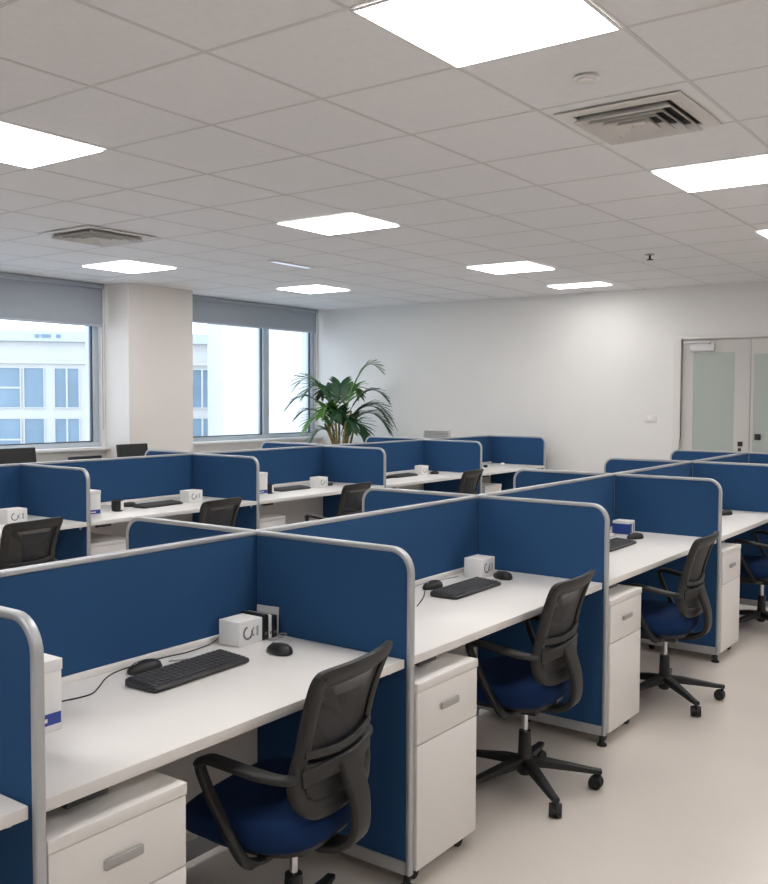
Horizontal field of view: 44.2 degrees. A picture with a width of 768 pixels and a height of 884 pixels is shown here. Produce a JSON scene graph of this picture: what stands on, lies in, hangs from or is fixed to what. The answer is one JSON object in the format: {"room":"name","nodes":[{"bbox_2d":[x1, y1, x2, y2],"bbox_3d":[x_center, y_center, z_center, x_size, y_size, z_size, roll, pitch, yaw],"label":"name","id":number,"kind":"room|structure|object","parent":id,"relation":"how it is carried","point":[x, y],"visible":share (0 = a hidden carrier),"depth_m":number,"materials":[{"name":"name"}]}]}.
{"room":"open-plan office","nodes":[
{"label":"open-plan office","id":0,"kind":"room"},
{"bbox_2d":[35,289,317,461],"bbox_3d":[-5.512,-0.280,8.738,0.300,2.978,14.850,2,3,36],"label":"wall","id":1,"kind":"structure","parent":0,"point":[50,456],"depth_m":11.53,"materials":[{"name":"white paint"}]},
{"bbox_2d":[0,326,98,448],"bbox_3d":[-4.830,-0.813,9.555,0.110,1.890,4.610,2,3,36],"label":"window","id":2,"kind":"structure","parent":1,"relation":"in","point":[93,377],"depth_m":11.34,"materials":[{"name":"silver metal"}]},
{"bbox_2d":[0,272,103,428],"bbox_3d":[-4.705,-0.934,9.465,0.070,1.722,4.580,2,3,36],"label":"roller blind","id":3,"kind":"object","parent":2,"relation":"attached to","point":[27,298],"visible":1,"depth_m":10.72,"materials":[{"name":"grey fabric"}]},
{"bbox_2d":[36,446,109,452],"bbox_3d":[-4.704,0.154,9.533,0.100,0.033,4.655,2,3,36],"label":"trim","id":4,"kind":"structure","parent":1,"relation":"attached to","point":[102,447],"depth_m":10.94,"materials":[{"name":"white"}]},
{"bbox_2d":[104,282,192,457],"bbox_3d":[-2.893,-0.409,11.697,0.450,2.978,1.002,2,3,36],"label":"column","id":5,"kind":"structure","parent":1,"relation":"attached to","point":[148,329],"depth_m":11.39,"materials":[{"name":"paint"}]},
{"bbox_2d":[193,328,313,441],"bbox_3d":[-1.985,-0.986,13.460,0.110,1.890,2.960,2,3,36],"label":"window","id":6,"kind":"structure","parent":1,"relation":"in","point":[263,334],"depth_m":13.76,"materials":[{"name":"silver metal"}]},
{"bbox_2d":[192,295,317,422],"bbox_3d":[-1.875,-1.106,13.350,0.070,1.722,2.840,2,3,36],"label":"roller blind","id":7,"kind":"object","parent":6,"relation":"attached to","point":[206,310],"visible":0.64,"depth_m":13.34,"materials":[{"name":"grey fabric"}]},
{"bbox_2d":[193,436,322,444],"bbox_3d":[-1.861,-0.019,13.436,0.100,0.033,2.977,2,3,36],"label":"trim","id":8,"kind":"structure","parent":1,"relation":"attached to","point":[315,437],"depth_m":13.41,"materials":[{"name":"white"}]},
{"bbox_2d":[0,0,767,309],"bbox_3d":[0.053,-1.601,4.625,14.050,0.102,15.050,2,3,36],"label":"ceiling","id":9,"kind":"structure","parent":0,"point":[218,123],"depth_m":5.14,"materials":[{"name":"tile"}]},
{"bbox_2d":[0,123,105,168],"bbox_3d":[-1.987,-1.573,5.035,0.698,0.005,0.698,2,3,36],"label":"recessed light","id":10,"kind":"object","parent":9,"relation":"in","point":[20,147],"visible":1,"depth_m":5.08,"materials":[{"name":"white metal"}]},
{"bbox_2d":[38,225,154,246],"bbox_3d":[-2.366,-1.688,7.801,0.660,0.040,0.660,2,3,36],"label":"ceiling vent","id":11,"kind":"object","parent":9,"relation":"in","point":[88,234],"visible":1,"depth_m":7.72,"materials":[{"name":"silver metal"}]},
{"bbox_2d":[81,261,177,273],"bbox_3d":[-2.622,-1.799,9.748,0.712,0.005,0.663,2,3,36],"label":"recessed light","id":12,"kind":"object","parent":9,"relation":"in","point":[132,267],"visible":1,"depth_m":9.73,"materials":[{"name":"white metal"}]},
{"bbox_2d":[267,260,314,268],"bbox_3d":[-0.928,-1.777,9.486,0.100,0.011,0.600,2,3,36],"label":"recessed light","id":13,"kind":"object","parent":9,"relation":"in","point":[274,261],"visible":1,"depth_m":9.45,"materials":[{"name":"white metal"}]},
{"bbox_2d":[272,262,307,268],"bbox_3d":[-0.928,-1.773,9.486,0.050,0.003,0.540,2,3,36],"label":"diffuser","id":14,"kind":"object","parent":13,"relation":"attached to","point":[283,263],"depth_m":9.45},
{"bbox_2d":[277,285,350,293],"bbox_3d":[-0.875,-1.884,11.697,0.677,0.005,0.649,2,3,36],"label":"recessed light","id":15,"kind":"object","parent":9,"relation":"in","point":[312,289],"visible":1,"depth_m":11.66,"materials":[{"name":"white plastic"}]},
{"bbox_2d":[275,213,399,234],"bbox_3d":[-0.351,-1.673,7.282,0.726,0.005,0.642,2,3,36],"label":"recessed light","id":16,"kind":"object","parent":9,"relation":"in","point":[343,223],"visible":1,"depth_m":7.25,"materials":[{"name":"white plastic"}]},
{"bbox_2d":[350,0,622,68],"bbox_3d":[0.370,-1.482,3.322,0.698,0.005,0.698,2,3,36],"label":"recessed light","id":17,"kind":"object","parent":9,"relation":"in","point":[459,33],"visible":1,"depth_m":3.35,"materials":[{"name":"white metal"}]},
{"bbox_2d":[465,262,555,273],"bbox_3d":[1.303,-1.780,9.695,0.698,0.005,0.649,2,3,36],"label":"recessed light","id":18,"kind":"object","parent":9,"relation":"in","point":[518,267],"visible":1,"depth_m":9.68,"materials":[{"name":"white plastic"}]},
{"bbox_2d":[547,282,611,288],"bbox_3d":[2.308,-1.845,11.159,0.698,0.005,0.345,2,3,36],"label":"recessed light","id":19,"kind":"object","parent":9,"relation":"in","point":[594,284],"visible":1,"depth_m":11.13,"materials":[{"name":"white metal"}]},
{"bbox_2d":[574,73,599,84],"bbox_3d":[0.839,-1.498,3.914,0.104,0.023,0.104,2,3,36],"label":"smoke detector","id":20,"kind":"object","parent":9,"relation":"attached to","point":[584,78],"visible":1,"depth_m":3.89,"materials":[{"name":"white plastic"}]},
{"bbox_2d":[553,91,721,144],"bbox_3d":[1.212,-1.516,4.497,0.600,0.040,0.600,2,3,36],"label":"ceiling vent","id":21,"kind":"object","parent":9,"relation":"in","point":[674,113],"visible":1,"depth_m":4.44,"materials":[{"name":"silver metal"}]},
{"bbox_2d":[650,155,767,192],"bbox_3d":[2.040,-1.583,5.614,0.698,0.005,0.670,2,3,36],"label":"recessed light","id":22,"kind":"object","parent":9,"relation":"in","point":[748,171],"visible":1,"depth_m":5.61,"materials":[{"name":"white plastic"}]},
{"bbox_2d":[184,604,767,883],"bbox_3d":[0.040,1.473,4.771,14.050,0.100,15.050,2,3,36],"label":"floor","id":23,"kind":"structure","parent":0,"point":[682,798],"depth_m":3.84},
{"bbox_2d":[0,463,20,541],"bbox_3d":[-3.165,0.760,6.313,0.030,1.150,1.659,2,3,36],"label":"partition panel","id":24,"kind":"object","parent":23,"relation":"on","point":[10,474],"visible":0.26,"depth_m":6.88,"materials":[{"name":"blue fabric"}]},
{"bbox_2d":[0,515,86,537],"bbox_3d":[-2.836,0.585,6.066,0.788,0.075,1.627,2,3,36],"label":"desk","id":25,"kind":"object","parent":24,"relation":"attached to","point":[66,524],"visible":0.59,"depth_m":6.47,"materials":[{"name":"white laminate"}]},
{"bbox_2d":[0,507,26,524],"bbox_3d":[-2.521,0.501,6.427,0.112,0.100,0.150,2,3,36],"label":"box","id":26,"kind":"object","parent":25,"relation":"on","point":[15,514],"visible":0.99,"depth_m":6.38,"materials":[{"name":"white"}]},
{"bbox_2d":[0,447,36,463],"bbox_3d":[-3.701,0.618,9.903,0.526,1.091,0.460,2,3,36],"label":"chair","id":27,"kind":"object","parent":23,"relation":"on","point":[9,455],"visible":0.08,"depth_m":10.01,"materials":[{"name":"fabric"}]},
{"bbox_2d":[0,606,46,883],"bbox_3d":[-1.005,0.946,2.214,0.700,1.185,0.048,2,3,36],"label":"partition panel","id":28,"kind":"object","parent":23,"relation":"on","point":[23,859],"visible":1,"depth_m":2.02,"materials":[{"name":"blue fabric"}]},
{"bbox_2d":[0,517,62,569],"bbox_3d":[-2.228,0.906,5.639,0.623,0.929,0.635,2,3,30],"label":"office chair","id":29,"kind":"object","parent":23,"relation":"on","point":[26,543],"visible":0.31,"depth_m":5.48,"materials":[{"name":"black plastic"}]},
{"bbox_2d":[20,463,90,560],"bbox_3d":[-2.343,0.743,6.741,0.793,1.150,0.048,2,3,36],"label":"partition panel","id":30,"kind":"object","parent":23,"relation":"on","point":[50,491],"visible":0.58,"depth_m":6.66,"materials":[{"name":"blue fabric"}]},
{"bbox_2d":[91,533,125,555],"bbox_3d":[-2.164,1.005,6.885,0.532,0.615,0.394,2,3,36],"label":"drawer pedestal","id":31,"kind":"object","parent":23,"relation":"on","point":[100,543],"visible":0.11,"depth_m":6.76,"materials":[{"name":"white"}]},
{"bbox_2d":[26,453,191,536],"bbox_3d":[-2.184,0.700,7.660,0.030,1.150,1.673,2,3,36],"label":"partition panel","id":32,"kind":"object","parent":23,"relation":"on","point":[133,477],"visible":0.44,"depth_m":7.79,"materials":[{"name":"blue fabric"}]},
{"bbox_2d":[91,494,256,527],"bbox_3d":[-1.855,0.526,7.412,0.788,0.075,1.641,2,3,36],"label":"desk","id":33,"kind":"object","parent":32,"relation":"attached to","point":[108,516],"visible":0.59,"depth_m":7.23,"materials":[{"name":"white laminate"}]},
{"bbox_2d":[90,489,100,516],"bbox_3d":[-2.147,0.441,6.838,0.164,0.186,0.119,2,3,36],"label":"box","id":34,"kind":"object","parent":33,"relation":"on","point":[95,497],"visible":0.38,"depth_m":6.80,"materials":[{"name":"white"}]},
{"bbox_2d":[133,500,182,507],"bbox_3d":[-1.787,0.490,7.489,0.138,0.027,0.410,2,3,34],"label":"keyboard","id":35,"kind":"object","parent":33,"relation":"on","point":[165,502],"visible":1,"depth_m":7.44,"materials":[{"name":"grey plastic"}]},
{"bbox_2d":[180,489,202,502],"bbox_3d":[-1.588,0.443,7.793,0.112,0.095,0.150,2,3,36],"label":"box","id":36,"kind":"object","parent":33,"relation":"on","point":[190,495],"visible":0.98,"depth_m":7.75,"materials":[{"name":"white"}]},
{"bbox_2d":[46,770,186,883],"bbox_3d":[-0.810,1.186,2.345,0.532,0.695,0.394,2,3,36],"label":"drawer pedestal","id":37,"kind":"object","parent":23,"relation":"on","point":[134,832],"visible":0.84,"depth_m":2.20,"materials":[{"name":"white"}]},
{"bbox_2d":[0,530,257,862],"bbox_3d":[-0.891,0.927,2.993,0.030,1.150,1.393,2,3,36],"label":"partition panel","id":38,"kind":"object","parent":23,"relation":"on","point":[94,611],"visible":0.37,"depth_m":3.11,"materials":[{"name":"blue fabric"}]},
{"bbox_2d":[45,634,403,811],"bbox_3d":[-0.607,0.751,2.778,0.678,0.075,1.361,2,3,36],"label":"desk","id":39,"kind":"object","parent":38,"relation":"attached to","point":[117,733],"visible":0.59,"depth_m":2.62,"materials":[{"name":"white laminate"}]},
{"bbox_2d":[44,653,61,732],"bbox_3d":[-0.937,0.653,2.463,0.164,0.186,0.119,2,3,36],"label":"box","id":40,"kind":"object","parent":39,"relation":"on","point":[52,664],"visible":0.2,"depth_m":2.44,"materials":[{"name":"white cardboard"}]},
{"bbox_2d":[62,638,217,701],"bbox_3d":[-0.787,0.714,2.984,0.087,0.016,0.798,1,3,24],"label":"cable","id":41,"kind":"object","parent":39,"relation":"on","point":[217,638],"visible":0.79,"depth_m":2.97,"materials":[{"name":"black plastic"}]},
{"bbox_2d":[127,658,161,675],"bbox_3d":[-0.753,0.705,2.975,0.118,0.037,0.069,-2,4,-44],"label":"computer mouse","id":42,"kind":"object","parent":39,"relation":"on","point":[145,665],"visible":0.88,"depth_m":2.95,"materials":[{"name":"black plastic"}]},
{"bbox_2d":[125,649,248,692],"bbox_3d":[-0.607,0.710,2.956,0.138,0.027,0.410,2,3,34],"label":"keyboard","id":43,"kind":"object","parent":39,"relation":"on","point":[160,679],"visible":1,"depth_m":2.91,"materials":[{"name":"grey plastic"}]},
{"bbox_2d":[219,613,261,646],"bbox_3d":[-0.505,0.664,3.338,0.102,0.086,0.116,2,3,36],"label":"box","id":44,"kind":"object","parent":39,"relation":"on","point":[239,630],"visible":1,"depth_m":3.30,"materials":[{"name":"white cardboard"}]},
{"bbox_2d":[240,610,267,639],"bbox_3d":[-0.466,0.659,3.404,0.116,0.090,0.028,2,3,36],"label":"desk organizer","id":45,"kind":"object","parent":39,"relation":"on","point":[264,616],"visible":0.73,"depth_m":3.37,"materials":[{"name":"black plastic"}]},
{"bbox_2d":[257,604,278,634],"bbox_3d":[-0.427,0.651,3.467,0.100,0.100,0.023,2,3,36],"label":"stand","id":46,"kind":"object","parent":39,"relation":"on","point":[261,608],"visible":0.44,"depth_m":3.46,"materials":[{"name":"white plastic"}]},
{"bbox_2d":[267,641,292,655],"bbox_3d":[-0.354,0.697,3.200,0.110,0.034,0.065,3,4,42],"label":"computer mouse","id":47,"kind":"object","parent":39,"relation":"on","point":[278,649],"visible":1,"depth_m":3.17,"materials":[{"name":"black plastic"}]},
{"bbox_2d":[116,443,147,456],"bbox_3d":[-2.739,0.575,10.885,0.526,1.091,0.460,2,3,36],"label":"chair","id":48,"kind":"object","parent":23,"relation":"on","point":[123,450],"visible":0.06,"depth_m":10.97,"materials":[{"name":"plastic"}]},
{"bbox_2d":[145,449,191,455],"bbox_3d":[-1.950,0.653,8.524,0.608,1.165,0.048,2,3,36],"label":"partition panel","id":49,"kind":"object","parent":23,"relation":"on","point":[150,451],"visible":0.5,"depth_m":8.52,"materials":[{"name":"blue fabric"}]},
{"bbox_2d":[126,516,254,549],"bbox_3d":[-0.787,0.890,3.778,0.725,1.150,0.048,2,3,36],"label":"partition panel","id":50,"kind":"object","parent":23,"relation":"on","point":[141,531],"visible":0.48,"depth_m":3.81,"materials":[{"name":"blue fabric"}]},
{"bbox_2d":[198,497,241,526],"bbox_3d":[-1.333,0.855,6.816,0.623,0.929,0.635,2,3,31],"label":"office chair","id":51,"kind":"object","parent":23,"relation":"on","point":[223,512],"visible":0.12,"depth_m":6.65,"materials":[{"name":"black plastic"}]},
{"bbox_2d":[192,453,259,529],"bbox_3d":[-1.358,0.683,8.094,0.793,1.150,0.048,2,3,36],"label":"partition panel","id":52,"kind":"object","parent":23,"relation":"on","point":[216,475],"visible":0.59,"depth_m":8.02,"materials":[{"name":"blue fabric"}]},
{"bbox_2d":[198,445,322,524],"bbox_3d":[-1.164,0.638,9.060,0.030,1.150,1.792,2,3,36],"label":"partition panel","id":53,"kind":"object","parent":23,"relation":"on","point":[300,463],"visible":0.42,"depth_m":9.37,"materials":[{"name":"blue fabric"}]},
{"bbox_2d":[259,480,383,505],"bbox_3d":[-0.835,0.464,8.813,0.788,0.075,1.760,2,3,36],"label":"desk","id":54,"kind":"object","parent":53,"relation":"attached to","point":[269,499],"visible":0.39,"depth_m":8.58,"materials":[{"name":"white laminate"}]},
{"bbox_2d":[259,472,267,495],"bbox_3d":[-1.119,0.367,8.334,0.144,0.200,0.124,2,3,36],"label":"box","id":55,"kind":"object","parent":54,"relation":"on","point":[262,475],"visible":0.51,"depth_m":8.30,"materials":[{"name":"white"}]},
{"bbox_2d":[274,485,310,491],"bbox_3d":[-0.866,0.431,8.821,0.138,0.027,0.410,2,3,36],"label":"keyboard","id":56,"kind":"object","parent":54,"relation":"on","point":[296,487],"visible":0.98,"depth_m":8.78,"materials":[{"name":"grey plastic"}]},
{"bbox_2d":[310,476,327,486],"bbox_3d":[-0.628,0.384,9.128,0.122,0.095,0.130,2,3,36],"label":"box","id":57,"kind":"object","parent":54,"relation":"on","point":[317,481],"visible":1,"depth_m":9.08,"materials":[{"name":"white"}]},
{"bbox_2d":[260,513,285,528],"bbox_3d":[-1.179,0.945,8.237,0.532,0.615,0.394,2,3,36],"label":"drawer pedestal","id":58,"kind":"object","parent":23,"relation":"on","point":[266,520],"visible":0.15,"depth_m":8.12,"materials":[{"name":"white"}]},
{"bbox_2d":[186,640,392,883],"bbox_3d":[-0.282,1.050,2.794,0.623,0.929,0.635,2,3,28],"label":"office chair","id":59,"kind":"object","parent":23,"relation":"on","point":[297,806],"visible":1,"depth_m":2.62,"materials":[{"name":"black plastic"}]},
{"bbox_2d":[261,441,321,448],"bbox_3d":[-0.993,0.585,10.042,0.848,1.165,0.048,2,3,36],"label":"partition panel","id":60,"kind":"object","parent":23,"relation":"on","point":[267,444],"visible":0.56,"depth_m":10.06,"materials":[{"name":"blue fabric"}]},
{"bbox_2d":[256,530,414,883],"bbox_3d":[-0.185,0.914,3.341,0.700,1.150,0.048,2,3,36],"label":"partition panel","id":61,"kind":"object","parent":23,"relation":"on","point":[360,596],"visible":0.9,"depth_m":3.23,"materials":[{"name":"blue fabric"}]},
{"bbox_2d":[304,482,371,520],"bbox_3d":[-0.415,0.799,8.076,0.623,0.929,0.635,2,3,31],"label":"office chair","id":62,"kind":"object","parent":23,"relation":"on","point":[350,502],"visible":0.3,"depth_m":7.87,"materials":[{"name":"black plastic"}]},
{"bbox_2d":[284,359,397,443],"bbox_3d":[-0.566,-0.061,13.125,1.318,2.167,1.183,2,3,36],"label":"potted palm","id":63,"kind":"object","parent":23,"relation":"on","point":[335,391],"visible":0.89,"depth_m":13.03,"materials":[{"name":"green plant"}]},
{"bbox_2d":[323,445,385,517],"bbox_3d":[-0.303,0.619,9.542,0.793,1.150,0.048,2,3,36],"label":"partition panel","id":64,"kind":"object","parent":23,"relation":"on","point":[345,464],"visible":0.52,"depth_m":9.54,"materials":[{"name":"blue fabric"}]},
{"bbox_2d":[256,495,478,710],"bbox_3d":[-0.002,0.873,4.213,0.030,1.150,1.627,2,3,36],"label":"partition panel","id":65,"kind":"object","parent":23,"relation":"on","point":[437,536],"visible":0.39,"depth_m":4.42,"materials":[{"name":"blue fabric"}]},
{"bbox_2d":[414,567,601,665],"bbox_3d":[0.283,0.697,3.998,0.678,0.075,1.595,2,3,36],"label":"desk","id":66,"kind":"object","parent":65,"relation":"attached to","point":[442,625],"visible":0.41,"depth_m":3.87,"materials":[{"name":"white laminate"}]},
{"bbox_2d":[422,580,442,589],"bbox_3d":[0.220,0.646,4.294,0.116,0.036,0.068,-2,4,-44],"label":"computer mouse","id":67,"kind":"object","parent":66,"relation":"on","point":[432,584],"visible":0.95,"depth_m":4.27,"materials":[{"name":"black plastic"}]},
{"bbox_2d":[430,577,500,599],"bbox_3d":[0.371,0.653,4.247,0.138,0.027,0.410,2,3,35],"label":"keyboard","id":68,"kind":"object","parent":66,"relation":"on","point":[458,590],"visible":1,"depth_m":4.20,"materials":[{"name":"grey plastic"}]},
{"bbox_2d":[464,554,494,577],"bbox_3d":[0.466,0.605,4.603,0.102,0.092,0.125,2,3,36],"label":"box","id":69,"kind":"object","parent":66,"relation":"on","point":[483,566],"visible":0.98,"depth_m":4.56,"materials":[{"name":"white"}]},
{"bbox_2d":[331,439,423,490],"bbox_3d":[-0.085,0.573,10.541,0.030,1.150,1.874,2,3,36],"label":"partition panel","id":70,"kind":"object","parent":23,"relation":"on","point":[401,455],"visible":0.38,"depth_m":10.91,"materials":[{"name":"blue fabric"}]},
{"bbox_2d":[386,469,462,487],"bbox_3d":[0.244,0.398,10.294,0.788,0.075,1.842,2,3,36],"label":"desk","id":71,"kind":"object","parent":70,"relation":"attached to","point":[443,475],"visible":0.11,"depth_m":10.14,"materials":[{"name":"white laminate"}]},
{"bbox_2d":[365,436,422,441],"bbox_3d":[0.111,0.518,11.557,0.848,1.165,0.048,2,3,36],"label":"partition panel","id":72,"kind":"object","parent":23,"relation":"on","point":[370,438],"visible":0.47,"depth_m":11.59,"materials":[{"name":"blue fabric"}]},
{"bbox_2d":[362,487,475,512],"bbox_3d":[0.171,0.832,5.093,0.725,1.150,0.048,2,3,36],"label":"partition panel","id":73,"kind":"object","parent":23,"relation":"on","point":[374,498],"visible":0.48,"depth_m":5.13,"materials":[{"name":"blue fabric"}]},
{"bbox_2d":[411,652,477,878],"bbox_3d":[0.020,1.137,3.464,0.532,0.695,0.394,2,3,36],"label":"drawer pedestal","id":74,"kind":"object","parent":23,"relation":"on","point":[445,687],"visible":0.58,"depth_m":3.30,"materials":[{"name":"white"}]},
{"bbox_2d":[424,439,481,494],"bbox_3d":[0.800,0.552,11.056,0.793,1.150,0.048,2,3,36],"label":"partition panel","id":75,"kind":"object","parent":23,"relation":"on","point":[439,455],"visible":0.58,"depth_m":11.04,"materials":[{"name":"blue fabric"}]},
{"bbox_2d":[432,435,490,482],"bbox_3d":[0.940,0.510,11.948,0.030,1.150,1.607,2,3,36],"label":"partition panel","id":76,"kind":"object","parent":23,"relation":"on","point":[485,440],"visible":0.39,"depth_m":12.43,"materials":[{"name":"blue fabric"}]},
{"bbox_2d":[482,461,543,476],"bbox_3d":[1.269,0.336,11.701,0.788,0.075,1.575,2,3,36],"label":"desk","id":77,"kind":"object","parent":76,"relation":"attached to","point":[496,468],"visible":0.52,"depth_m":11.74,"materials":[{"name":"white laminate"}]},
{"bbox_2d":[456,469,483,493],"bbox_3d":[0.703,0.731,9.611,0.623,0.929,0.635,2,3,32],"label":"office chair","id":78,"kind":"object","parent":23,"relation":"on","point":[470,479],"visible":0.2,"depth_m":9.43,"materials":[{"name":"fabric"}]},
{"bbox_2d":[482,483,501,493],"bbox_3d":[1.087,0.807,11.348,0.532,0.615,0.394,2,3,36],"label":"drawer pedestal","id":79,"kind":"object","parent":23,"relation":"on","point":[486,487],"visible":0.11,"depth_m":11.18,"materials":[{"name":"white"}]},
{"bbox_2d":[491,435,545,490],"bbox_3d":[1.746,0.494,12.355,0.793,1.150,0.048,2,3,36],"label":"partition panel","id":80,"kind":"object","parent":23,"relation":"on","point":[524,450],"visible":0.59,"depth_m":12.37,"materials":[{"name":"blue fabric"}]},
{"bbox_2d":[465,569,603,817],"bbox_3d":[0.581,0.996,4.003,0.623,0.929,0.635,2,3,33],"label":"office chair","id":81,"kind":"object","parent":23,"relation":"on","point":[511,684],"visible":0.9,"depth_m":3.83,"materials":[{"name":"black plastic"}]},
{"bbox_2d":[477,495,609,746],"bbox_3d":[0.773,0.856,4.656,0.700,1.150,0.048,2,3,36],"label":"partition panel","id":82,"kind":"object","parent":23,"relation":"on","point":[553,538],"visible":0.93,"depth_m":4.57,"materials":[{"name":"blue fabric"}]},
{"bbox_2d":[476,473,614,715],"bbox_3d":[0.996,0.812,5.584,0.030,1.150,1.764,2,3,36],"label":"partition panel","id":83,"kind":"object","parent":23,"relation":"on","point":[599,489],"visible":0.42,"depth_m":5.79,"materials":[{"name":"blue fabric"}]},
{"bbox_2d":[609,527,716,588],"bbox_3d":[1.281,0.636,5.369,0.678,0.075,1.732,2,3,36],"label":"desk","id":84,"kind":"object","parent":83,"relation":"attached to","point":[654,550],"visible":0.22,"depth_m":5.29,"materials":[{"name":"white laminate"}]},
{"bbox_2d":[609,537,635,551],"bbox_3d":[1.333,0.597,5.517,0.138,0.027,0.410,2,3,36],"label":"keyboard","id":85,"kind":"object","parent":84,"relation":"on","point":[616,543],"visible":0.58,"depth_m":5.53,"materials":[{"name":"grey plastic"}]},
{"bbox_2d":[612,519,634,534],"bbox_3d":[1.537,0.544,6.065,0.112,0.085,0.102,2,3,36],"label":"box","id":86,"kind":"object","parent":84,"relation":"on","point":[619,526],"visible":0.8,"depth_m":6.03,"materials":[{"name":"white"}]},
{"bbox_2d":[513,468,608,488],"bbox_3d":[1.210,0.769,6.519,0.725,1.150,0.048,2,3,36],"label":"partition panel","id":87,"kind":"object","parent":23,"relation":"on","point":[524,477],"visible":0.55,"depth_m":6.56,"materials":[{"name":"blue fabric"}]},
{"bbox_2d":[528,584,641,739],"bbox_3d":[0.978,1.078,4.779,0.532,0.695,0.394,2,3,36],"label":"drawer pedestal","id":88,"kind":"object","parent":23,"relation":"on","point":[624,614],"visible":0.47,"depth_m":4.61,"materials":[{"name":"white metal"}]},
{"bbox_2d":[604,457,687,472],"bbox_3d":[2.149,0.712,7.809,0.725,1.150,0.048,2,3,36],"label":"partition panel","id":89,"kind":"object","parent":23,"relation":"on","point":[614,464],"visible":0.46,"depth_m":7.85,"materials":[{"name":"blue fabric"}]},
{"bbox_2d":[614,461,692,486],"bbox_3d":[1.985,0.752,6.942,0.030,1.150,1.596,2,3,36],"label":"partition panel","id":90,"kind":"object","parent":23,"relation":"on","point":[681,469],"visible":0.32,"depth_m":7.11,"materials":[{"name":"blue fabric"}]},
{"bbox_2d":[721,509,767,542],"bbox_3d":[2.270,0.576,6.726,0.678,0.075,1.564,2,3,36],"label":"desk","id":91,"kind":"object","parent":90,"relation":"attached to","point":[739,522],"visible":0.12,"depth_m":6.68,"materials":[{"name":"white laminate"}]},
{"bbox_2d":[614,473,722,662],"bbox_3d":[1.812,0.792,6.082,0.700,1.150,0.048,2,3,36],"label":"partition panel","id":92,"kind":"object","parent":23,"relation":"on","point":[674,505],"visible":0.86,"depth_m":6.02,"materials":[{"name":"blue fabric"}]},
{"bbox_2d":[627,531,724,716],"bbox_3d":[1.522,0.944,5.184,0.623,0.929,0.635,2,3,33],"label":"office chair","id":93,"kind":"object","parent":23,"relation":"on","point":[671,622],"visible":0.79,"depth_m":5.01,"materials":[{"name":"black plastic"}]},
{"bbox_2d":[649,543,740,657],"bbox_3d":[2.016,1.015,6.205,0.532,0.695,0.394,2,3,36],"label":"drawer pedestal","id":94,"kind":"object","parent":23,"relation":"on","point":[730,552],"visible":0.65,"depth_m":6.04,"materials":[{"name":"white metal"}]},
{"bbox_2d":[670,449,741,460],"bbox_3d":[3.103,0.654,9.118,0.725,1.150,0.048,2,3,36],"label":"partition panel","id":95,"kind":"object","parent":23,"relation":"on","point":[678,454],"visible":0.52,"depth_m":9.15,"materials":[{"name":"blue fabric"}]},
{"bbox_2d":[692,452,748,476],"bbox_3d":[2.932,0.695,8.241,0.030,1.150,1.620,2,3,36],"label":"partition panel","id":96,"kind":"object","parent":23,"relation":"on","point":[743,457],"visible":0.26,"depth_m":8.42,"materials":[{"name":"blue fabric"}]},
{"bbox_2d":[693,461,767,607],"bbox_3d":[2.751,0.735,7.372,0.700,1.150,0.048,2,3,36],"label":"partition panel","id":97,"kind":"object","parent":23,"relation":"on","point":[744,486],"visible":0.37,"depth_m":7.32,"materials":[{"name":"blue fabric"}]},
{"bbox_2d":[733,530,767,622],"bbox_3d":[2.683,0.875,6.760,0.623,0.929,0.635,2,3,35],"label":"office chair","id":98,"kind":"object","parent":23,"relation":"on","point":[753,569],"visible":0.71,"depth_m":6.67,"materials":[{"name":"black plastic"}]},
{"bbox_2d":[749,452,767,463],"bbox_3d":[3.705,0.677,8.681,0.700,1.150,0.048,2,3,36],"label":"partition panel","id":99,"kind":"object","parent":23,"relation":"on","point":[754,457],"visible":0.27,"depth_m":8.80,"materials":[{"name":"blue fabric"}]},
{"bbox_3d":[-1.746,0.979,1.819,0.030,1.150,1.512,2,3,36],"label":"partition panel","id":100,"kind":"object","parent":23,"relation":"on","visible":0},
{"bbox_2d":[0,794,27,829],"bbox_3d":[-1.462,0.803,1.604,0.678,0.075,1.480,2,3,36],"label":"desk","id":101,"kind":"object","parent":100,"relation":"attached to","point":[12,812],"visible":1,"depth_m":1.99,"materials":[{"name":"white laminate"}]},
{"bbox_2d":[318,281,767,472],"bbox_3d":[4.526,-0.329,10.678,13.850,2.978,0.100,2,3,36],"label":"wall","id":102,"kind":"structure","parent":0,"point":[582,373],"depth_m":12.38,"materials":[{"name":"white paint"}]},
{"bbox_2d":[423,430,450,437],"bbox_3d":[0.746,-0.118,13.358,0.450,0.104,0.031,2,3,36],"label":"air vent","id":103,"kind":"object","parent":102,"relation":"in","point":[427,433],"visible":0.97,"depth_m":13.34,"materials":[{"name":"silver metal"}]},
{"bbox_2d":[672,333,767,451],"bbox_3d":[4.282,-0.038,10.771,2.000,2.385,0.053,2,3,36],"label":"door","id":104,"kind":"structure","parent":102,"relation":"in","point":[720,396],"depth_m":11.02,"materials":[{"name":"white paint"}]},
{"bbox_2d":[683,341,714,350],"bbox_3d":[3.701,-1.126,11.114,0.360,0.115,0.074,2,3,36],"label":"door closer","id":105,"kind":"object","parent":104,"relation":"attached to","point":[707,346],"depth_m":11.08,"materials":[{"name":"silver metal"}]},
{"label":"outside","id":106,"kind":"structure","parent":0,"visible":0},
{"bbox_3d":[-25.723,8.349,50.057,80.100,0.250,130.000,2,3,36],"label":"street","id":107,"kind":"object","parent":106,"visible":0},
{"bbox_2d":[0,330,207,443],"bbox_3d":[-21.488,0.342,62.529,23.500,14.500,12.660,0,3,-15],"label":"building","id":108,"kind":"structure","parent":107,"relation":"on","point":[43,373],"depth_m":56.58,"materials":[{"name":"grey"}]},
{"bbox_2d":[207,324,301,435],"bbox_3d":[-2.855,-0.111,49.508,12.050,16.800,9.200,0,3,-15],"label":"sky","id":109,"kind":"structure","parent":107,"relation":"on","point":[232,351],"depth_m":44.08,"materials":[{"name":"white"}]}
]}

